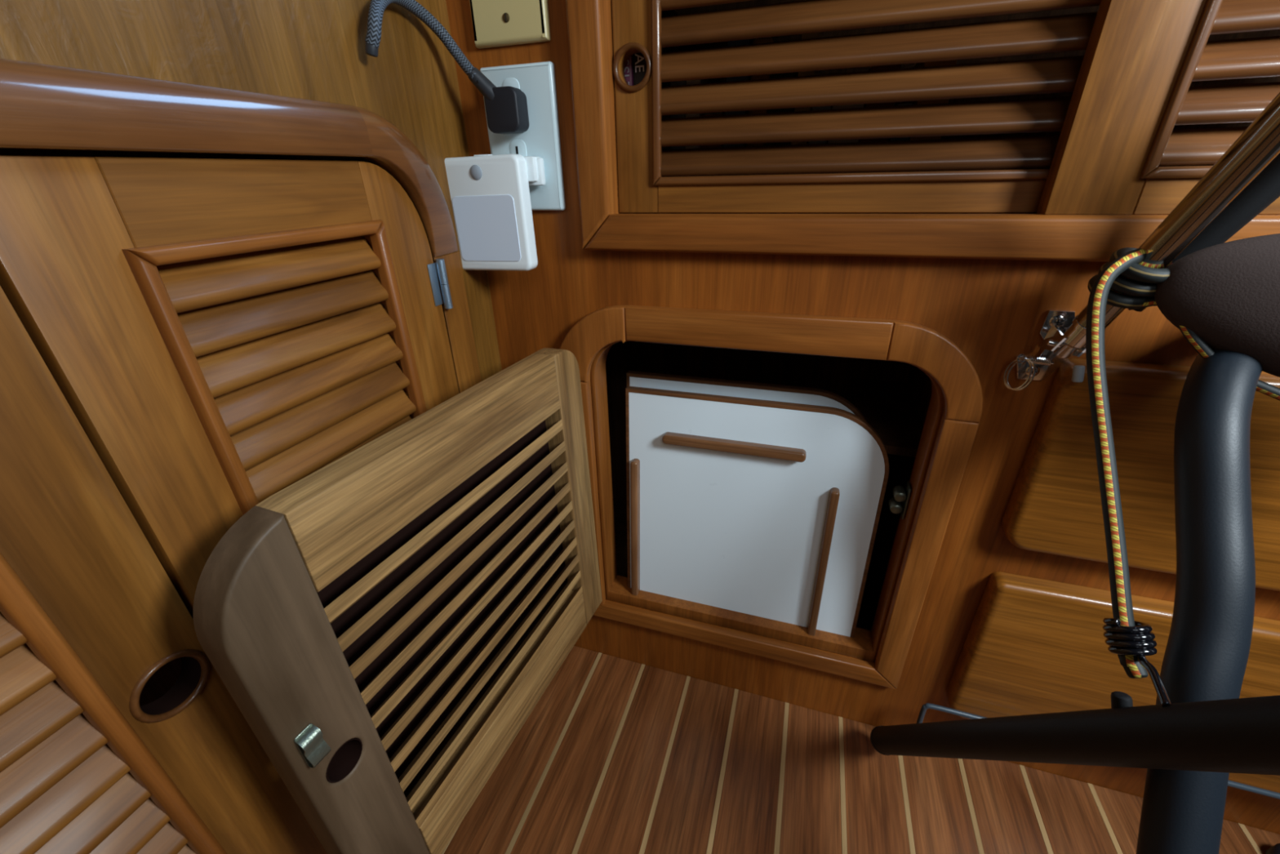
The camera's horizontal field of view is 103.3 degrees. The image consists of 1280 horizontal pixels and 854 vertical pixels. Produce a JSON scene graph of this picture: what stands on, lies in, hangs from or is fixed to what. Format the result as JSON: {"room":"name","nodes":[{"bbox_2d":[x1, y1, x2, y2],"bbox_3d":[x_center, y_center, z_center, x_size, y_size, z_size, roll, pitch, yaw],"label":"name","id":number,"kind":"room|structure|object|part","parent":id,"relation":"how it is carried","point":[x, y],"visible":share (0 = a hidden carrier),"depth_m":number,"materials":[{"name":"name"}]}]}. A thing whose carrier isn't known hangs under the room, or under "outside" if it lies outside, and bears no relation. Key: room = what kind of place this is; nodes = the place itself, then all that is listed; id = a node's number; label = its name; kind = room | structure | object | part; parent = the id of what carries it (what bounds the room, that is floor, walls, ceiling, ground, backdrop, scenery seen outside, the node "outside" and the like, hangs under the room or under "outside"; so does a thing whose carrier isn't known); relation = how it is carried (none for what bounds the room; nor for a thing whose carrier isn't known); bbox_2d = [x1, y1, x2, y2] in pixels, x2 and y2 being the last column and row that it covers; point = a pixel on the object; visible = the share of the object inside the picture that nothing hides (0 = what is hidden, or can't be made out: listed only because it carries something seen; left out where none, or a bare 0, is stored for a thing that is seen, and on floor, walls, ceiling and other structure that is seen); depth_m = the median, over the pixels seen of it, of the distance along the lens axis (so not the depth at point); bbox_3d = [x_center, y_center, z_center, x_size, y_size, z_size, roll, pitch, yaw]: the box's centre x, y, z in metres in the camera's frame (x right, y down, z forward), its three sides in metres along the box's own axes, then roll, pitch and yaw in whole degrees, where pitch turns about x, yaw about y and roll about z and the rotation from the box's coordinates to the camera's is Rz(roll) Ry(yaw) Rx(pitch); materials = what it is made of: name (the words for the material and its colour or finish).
{"room":"boat cabin","nodes":[
{"label":"boat cabin","id":0,"kind":"room"},
{"bbox_2d":[0,0,502,393],"bbox_3d":[-0.344,0.109,0.051,0.018,1.080,1.150,7,28,17],"label":"wall","id":1,"kind":"structure","parent":0,"point":[314,50],"depth_m":0.31,"materials":[{"name":"brown wood"}]},
{"bbox_2d":[0,285,327,853],"bbox_3d":[-0.315,0.203,0.181,0.029,0.535,0.306,7,28,17],"label":"door","id":2,"kind":"structure","parent":1,"relation":"in","point":[89,611],"depth_m":0.25,"materials":[{"name":"brown wood"}]},
{"bbox_3d":[-0.274,0.134,0.252,0.010,0.400,0.009,7,28,17],"label":"moulding","id":3,"kind":"part","parent":2,"relation":"part of","materials":[{"name":"brown wood"}]},
{"bbox_2d":[0,155,459,619],"bbox_3d":[-0.224,0.078,0.425,0.032,0.535,0.266,7,28,17],"label":"door","id":4,"kind":"structure","parent":1,"relation":"in","point":[220,334],"depth_m":0.29,"materials":[{"name":"brown wood"}]},
{"bbox_3d":[-0.243,0.091,0.337,0.010,0.400,0.009,7,28,17],"label":"moulding","id":5,"kind":"part","parent":4,"relation":"part of","materials":[{"name":"brown wood"}]},
{"bbox_3d":[-0.233,-0.138,0.309,0.017,0.045,0.154,7,28,17],"label":"rail","id":6,"kind":"part","parent":4,"relation":"part of","materials":[{"name":"brown wood"}]},
{"bbox_3d":[-0.223,-0.117,0.316,0.010,0.009,0.166,7,28,17],"label":"moulding","id":7,"kind":"part","parent":4,"relation":"part of","materials":[{"name":"brown wood"}]},
{"bbox_3d":[-0.195,0.023,0.470,0.010,0.400,0.009,7,28,17],"label":"moulding","id":8,"kind":"part","parent":4,"relation":"part of","materials":[{"name":"brown wood"}]},
{"bbox_2d":[0,57,481,392],"bbox_3d":[-0.331,0.274,0.112,0.012,0.668,1.098,7,28,17],"label":"trim","id":9,"kind":"structure","parent":1,"relation":"attached to","point":[42,106],"depth_m":0.27,"materials":[{"name":"brown wood"}]},
{"bbox_2d":[624,54,633,85],"bbox_3d":[0.001,-0.278,0.508,0.022,0.205,0.112,7,28,17],"label":"book","id":10,"kind":"object","parent":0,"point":[628,68],"visible":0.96,"depth_m":0.43,"materials":[{"name":"pink paper"}]},
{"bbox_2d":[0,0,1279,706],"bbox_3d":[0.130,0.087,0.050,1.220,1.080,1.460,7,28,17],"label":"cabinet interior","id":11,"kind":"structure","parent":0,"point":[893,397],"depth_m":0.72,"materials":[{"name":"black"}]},
{"bbox_3d":[0.400,0.266,0.728,1.050,0.010,0.280,7,28,17],"label":"panel","id":12,"kind":"part","parent":11,"relation":"part of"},
{"bbox_3d":[0.348,0.044,0.634,0.010,0.475,0.280,7,28,17],"label":"panel","id":13,"kind":"part","parent":11,"relation":"part of","materials":[{"name":"black"}]},
{"bbox_3d":[0.361,-0.128,0.712,1.210,0.860,0.010,7,28,17],"label":"panel","id":14,"kind":"part","parent":11,"relation":"part of","materials":[{"name":"brown wood"}]},
{"bbox_2d":[632,9,679,86],"bbox_3d":[0.018,-0.282,0.500,0.013,0.220,0.112,7,28,17],"label":"book","id":15,"kind":"object","parent":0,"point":[639,61],"visible":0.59,"depth_m":0.43,"materials":[{"name":"black paper"}]},
{"bbox_2d":[440,645,1279,853],"bbox_3d":[0.098,0.628,0.155,1.210,0.020,1.150,7,28,17],"label":"floor","id":16,"kind":"structure","parent":0,"point":[615,755],"depth_m":0.57,"materials":[{"name":"brown wood"}]},
{"bbox_2d":[870,691,1279,775],"bbox_3d":[0.271,0.229,0.371,0.029,0.447,0.288,0,27,3],"label":"bar","id":17,"kind":"object","parent":16,"relation":"on","point":[1237,735],"visible":1,"depth_m":0.27,"materials":[{"name":"black metal"}]},
{"bbox_2d":[1136,349,1262,853],"bbox_3d":[0.340,0.104,0.308,0.078,0.344,0.307,18,33,34],"label":"tube","id":18,"kind":"object","parent":17,"relation":"attached to","point":[1207,650],"visible":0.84,"depth_m":0.28,"materials":[{"name":"black paint"}]},
{"bbox_2d":[1154,233,1279,377],"bbox_3d":[0.409,-0.051,0.271,0.208,0.103,0.044,16,31,30],"label":"saddle","id":19,"kind":"object","parent":18,"relation":"attached to","point":[1227,294],"visible":1,"depth_m":0.29,"materials":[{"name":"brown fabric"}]},
{"bbox_2d":[1265,843,1279,853],"bbox_3d":[0.635,0.424,0.492,0.032,0.019,0.032,7,28,17],"label":"rubber foot","id":20,"kind":"object","parent":16,"relation":"on","point":[1275,849],"visible":1,"depth_m":0.50,"materials":[{"name":"black rubber"}]},
{"bbox_2d":[445,0,1279,834],"bbox_3d":[0.346,0.014,0.442,1.050,0.870,0.020,7,28,17],"label":"wall","id":21,"kind":"structure","parent":0,"point":[994,311],"depth_m":0.47,"materials":[{"name":"brown wood"}]},
{"bbox_2d":[193,347,602,853],"bbox_3d":[-0.133,0.146,0.449,0.032,0.353,0.356,9,29,21],"label":"door","id":22,"kind":"structure","parent":21,"relation":"in","point":[385,624],"depth_m":0.37,"materials":[{"name":"brown wood"}]},
{"bbox_3d":[-0.142,0.011,0.386,0.024,0.054,0.264,9,29,21],"label":"rail","id":23,"kind":"part","parent":22,"relation":"part of","materials":[{"name":"brown wood"}]},
{"bbox_3d":[-0.130,0.279,0.519,0.024,0.053,0.264,9,29,21],"label":"rail","id":24,"kind":"part","parent":22,"relation":"part of","materials":[{"name":"brown wood"}]},
{"bbox_2d":[469,0,551,48],"bbox_3d":[-0.108,-0.370,0.395,0.070,0.115,0.007,7,28,17],"label":"blank plate","id":25,"kind":"object","parent":21,"relation":"attached to","point":[495,23],"visible":1,"depth_m":0.41,"materials":[{"name":"gold metal"}]},
{"bbox_2d":[480,61,565,210],"bbox_3d":[-0.104,-0.255,0.453,0.070,0.114,0.007,7,28,17],"label":"outlet plate","id":26,"kind":"object","parent":21,"relation":"attached to","point":[537,82],"visible":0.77,"depth_m":0.44,"materials":[{"name":"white plastic"}]},
{"bbox_2d":[364,0,528,133],"bbox_3d":[-0.153,-0.282,0.396,0.125,0.089,0.045,-23,34,-37],"label":"power cord","id":27,"kind":"object","parent":26,"relation":"attached to","point":[506,107],"visible":1,"depth_m":0.42,"materials":[{"name":"black plastic"}]},
{"bbox_2d":[444,154,545,271],"bbox_3d":[-0.136,-0.197,0.470,0.101,0.098,0.033,7,28,17],"label":"night light","id":28,"kind":"object","parent":26,"relation":"attached to","point":[490,193],"visible":0.9,"depth_m":0.45,"materials":[{"name":"white plastic"}]},
{"bbox_2d":[473,154,492,155],"bbox_3d":[-0.137,-0.237,0.443,0.015,0.001,0.007,7,28,17],"label":"switch","id":29,"kind":"object","parent":28,"relation":"attached to","point":[482,154],"depth_m":0.44,"materials":[{"name":"white plastic"}]},
{"bbox_2d":[452,194,520,261],"bbox_3d":[-0.140,-0.181,0.462,0.064,0.057,0.001,7,28,17],"label":"diffuser","id":30,"kind":"object","parent":28,"relation":"attached to","point":[488,226],"depth_m":0.46,"materials":[{"name":"white plastic"}]},
{"bbox_2d":[502,78,519,88],"bbox_3d":[-0.110,-0.282,0.438,0.016,0.032,0.001,7,28,17],"label":"receptacle","id":31,"kind":"object","parent":26,"relation":"attached to","point":[514,82],"depth_m":0.43,"materials":[{"name":"white plastic"}]},
{"bbox_2d":[509,139,527,156],"bbox_3d":[-0.109,-0.239,0.459,0.016,0.038,0.001,7,28,17],"label":"receptacle","id":32,"kind":"object","parent":26,"relation":"attached to","point":[516,146],"depth_m":0.45,"materials":[{"name":"white plastic"}]},
{"bbox_2d":[626,370,867,422],"bbox_3d":[0.118,0.113,0.628,0.280,0.351,0.034,7,28,17],"label":"board","id":33,"kind":"object","parent":21,"relation":"on","point":[778,393],"visible":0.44,"depth_m":0.56,"materials":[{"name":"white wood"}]},
{"bbox_2d":[625,386,888,637],"bbox_3d":[0.120,0.132,0.604,0.287,0.343,0.044,7,28,17],"label":"board","id":34,"kind":"object","parent":21,"relation":"on","point":[766,508],"visible":0.78,"depth_m":0.58,"materials":[{"name":"white wood"}]},
{"bbox_2d":[559,305,982,688],"bbox_3d":[0.109,0.080,0.566,0.400,0.426,0.046,7,28,17],"label":"trim","id":35,"kind":"structure","parent":21,"relation":"attached to","point":[954,411],"depth_m":0.50,"materials":[{"name":"brown wood"}]},
{"bbox_3d":[0.107,0.267,0.640,0.400,0.024,0.010,7,28,17],"label":"rail","id":36,"kind":"part","parent":35,"relation":"part of","materials":[{"name":"brown wood"}]},
{"bbox_3d":[0.099,-0.087,0.462,0.236,0.034,0.010,7,28,17],"label":"rail","id":37,"kind":"part","parent":35,"relation":"part of","materials":[{"name":"brown wood"}]},
{"bbox_2d":[611,0,1101,213],"bbox_3d":[0.164,-0.283,0.367,0.386,0.234,0.024,7,28,17],"label":"sliding door","id":38,"kind":"structure","parent":21,"relation":"in","point":[646,184],"depth_m":0.39,"materials":[{"name":"brown wood"}]},
{"bbox_3d":[0.013,-0.298,0.404,0.007,0.192,0.006,7,28,17],"label":"moulding","id":39,"kind":"part","parent":38,"relation":"part of","materials":[{"name":"brown wood"}]},
{"bbox_3d":[0.163,-0.197,0.401,0.320,0.007,0.006,7,28,17],"label":"moulding","id":40,"kind":"part","parent":38,"relation":"part of","materials":[{"name":"brown wood"}]},
{"bbox_3d":[0.166,-0.190,0.414,0.312,0.026,0.016,7,28,17],"label":"rail","id":41,"kind":"part","parent":38,"relation":"part of","materials":[{"name":"brown wood"}]},
{"bbox_2d":[888,480,911,519],"bbox_3d":[0.266,0.074,0.519,0.014,0.037,0.018,7,28,17],"label":"catch keeper","id":42,"kind":"object","parent":21,"relation":"attached to","point":[900,495],"visible":1,"depth_m":0.52,"materials":[{"name":"grey metal"}]},
{"bbox_3d":[0.272,0.075,0.517,0.002,0.037,0.017,7,28,17],"label":"plate","id":43,"kind":"part","parent":42,"relation":"part of","materials":[{"name":"grey metal"}]},
{"bbox_2d":[565,0,1279,262],"bbox_3d":[0.394,-0.248,0.305,0.925,0.278,0.075,7,28,17],"label":"trim","id":44,"kind":"structure","parent":21,"relation":"attached to","point":[989,236],"depth_m":0.40,"materials":[{"name":"brown wood"}]},
{"bbox_2d":[1015,310,1085,382],"bbox_3d":[0.317,-0.057,0.387,0.038,0.056,0.030,7,28,17],"label":"bracket","id":45,"kind":"object","parent":21,"relation":"attached to","point":[1055,322],"visible":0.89,"depth_m":0.39,"materials":[{"name":"silver metal"}]},
{"bbox_2d":[1003,353,1053,391],"bbox_3d":[0.306,-0.042,0.400,0.029,0.030,0.011,13,30,27],"label":"pin","id":46,"kind":"object","parent":45,"relation":"hanging from","point":[1031,360],"visible":1,"depth_m":0.40,"materials":[{"name":"silver metal"}]},
{"bbox_2d":[1053,92,1279,359],"bbox_3d":[0.319,-0.134,0.274,0.020,0.244,0.137,-2,27,-1],"label":"wooden pole","id":47,"kind":"object","parent":45,"relation":"attached to","point":[1259,144],"visible":0.76,"depth_m":0.28,"materials":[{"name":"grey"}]},
{"bbox_2d":[1085,247,1279,706],"bbox_3d":[0.290,0.016,0.301,0.182,0.214,0.115,-22,33,-35],"label":"cord","id":48,"kind":"object","parent":45,"relation":"attached to","point":[1132,640],"visible":0.99,"depth_m":0.31,"materials":[{"name":"yellow fabric"}]},
{"bbox_3d":[0.285,0.013,0.304,0.029,0.210,0.146,6,28,14],"label":"hanging cord","id":49,"kind":"part","parent":48,"relation":"part of","materials":[{"name":"multicoloured fabric"}]},
{"bbox_3d":[0.318,-0.096,0.326,0.039,0.035,0.041,7,28,17],"label":"wrapped cord","id":50,"kind":"part","parent":48,"relation":"part of","materials":[{"name":"fabric"}]},
{"bbox_3d":[0.280,0.135,0.287,0.009,0.013,0.015,-1,27,0],"label":"cord","id":51,"kind":"part","parent":48,"relation":"part of","materials":[{"name":"multicoloured fabric"}]},
{"bbox_2d":[1133,153,1279,311],"bbox_3d":[0.353,-0.134,0.291,0.021,0.144,0.086,-22,34,-36],"label":"strut","id":52,"kind":"object","parent":45,"relation":"attached to","point":[1264,190],"visible":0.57,"depth_m":0.29,"materials":[{"name":"black"}]},
{"bbox_2d":[915,702,1279,799],"bbox_3d":[0.506,0.349,0.511,0.409,0.055,0.012,7,28,17],"label":"rod","id":53,"kind":"object","parent":21,"relation":"attached to","point":[926,706],"visible":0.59,"depth_m":0.54,"materials":[{"name":"grey metal"}]},
{"bbox_2d":[946,571,1279,792],"bbox_3d":[0.580,0.262,0.459,0.497,0.197,0.019,7,28,17],"label":"drawer","id":54,"kind":"object","parent":21,"relation":"attached to","point":[1032,645],"visible":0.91,"depth_m":0.49,"materials":[{"name":"brown wood"}]},
{"bbox_2d":[1001,358,1279,591],"bbox_3d":[0.571,0.059,0.359,0.504,0.177,0.019,7,28,17],"label":"drawer","id":55,"kind":"object","parent":21,"relation":"attached to","point":[1054,506],"visible":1,"depth_m":0.40,"materials":[{"name":"brown wood"}]},
{"bbox_2d":[1036,0,1279,214],"bbox_3d":[0.471,-0.235,0.257,0.388,0.234,0.024,7,28,17],"label":"sliding door","id":56,"kind":"structure","parent":21,"relation":"in","point":[1118,151],"depth_m":0.32,"materials":[{"name":"brown wood"}]},
{"bbox_3d":[0.470,-0.149,0.291,0.294,0.007,0.006,7,28,17],"label":"moulding","id":57,"kind":"part","parent":56,"relation":"part of","materials":[{"name":"brown wood"}]},
{"bbox_3d":[0.332,-0.249,0.290,0.007,0.192,0.006,7,28,17],"label":"moulding","id":58,"kind":"part","parent":56,"relation":"part of","materials":[{"name":"brown wood"}]},
{"bbox_3d":[0.473,-0.142,0.304,0.286,0.026,0.016,7,28,17],"label":"rail","id":59,"kind":"part","parent":56,"relation":"part of","materials":[{"name":"brown wood"}]}
]}

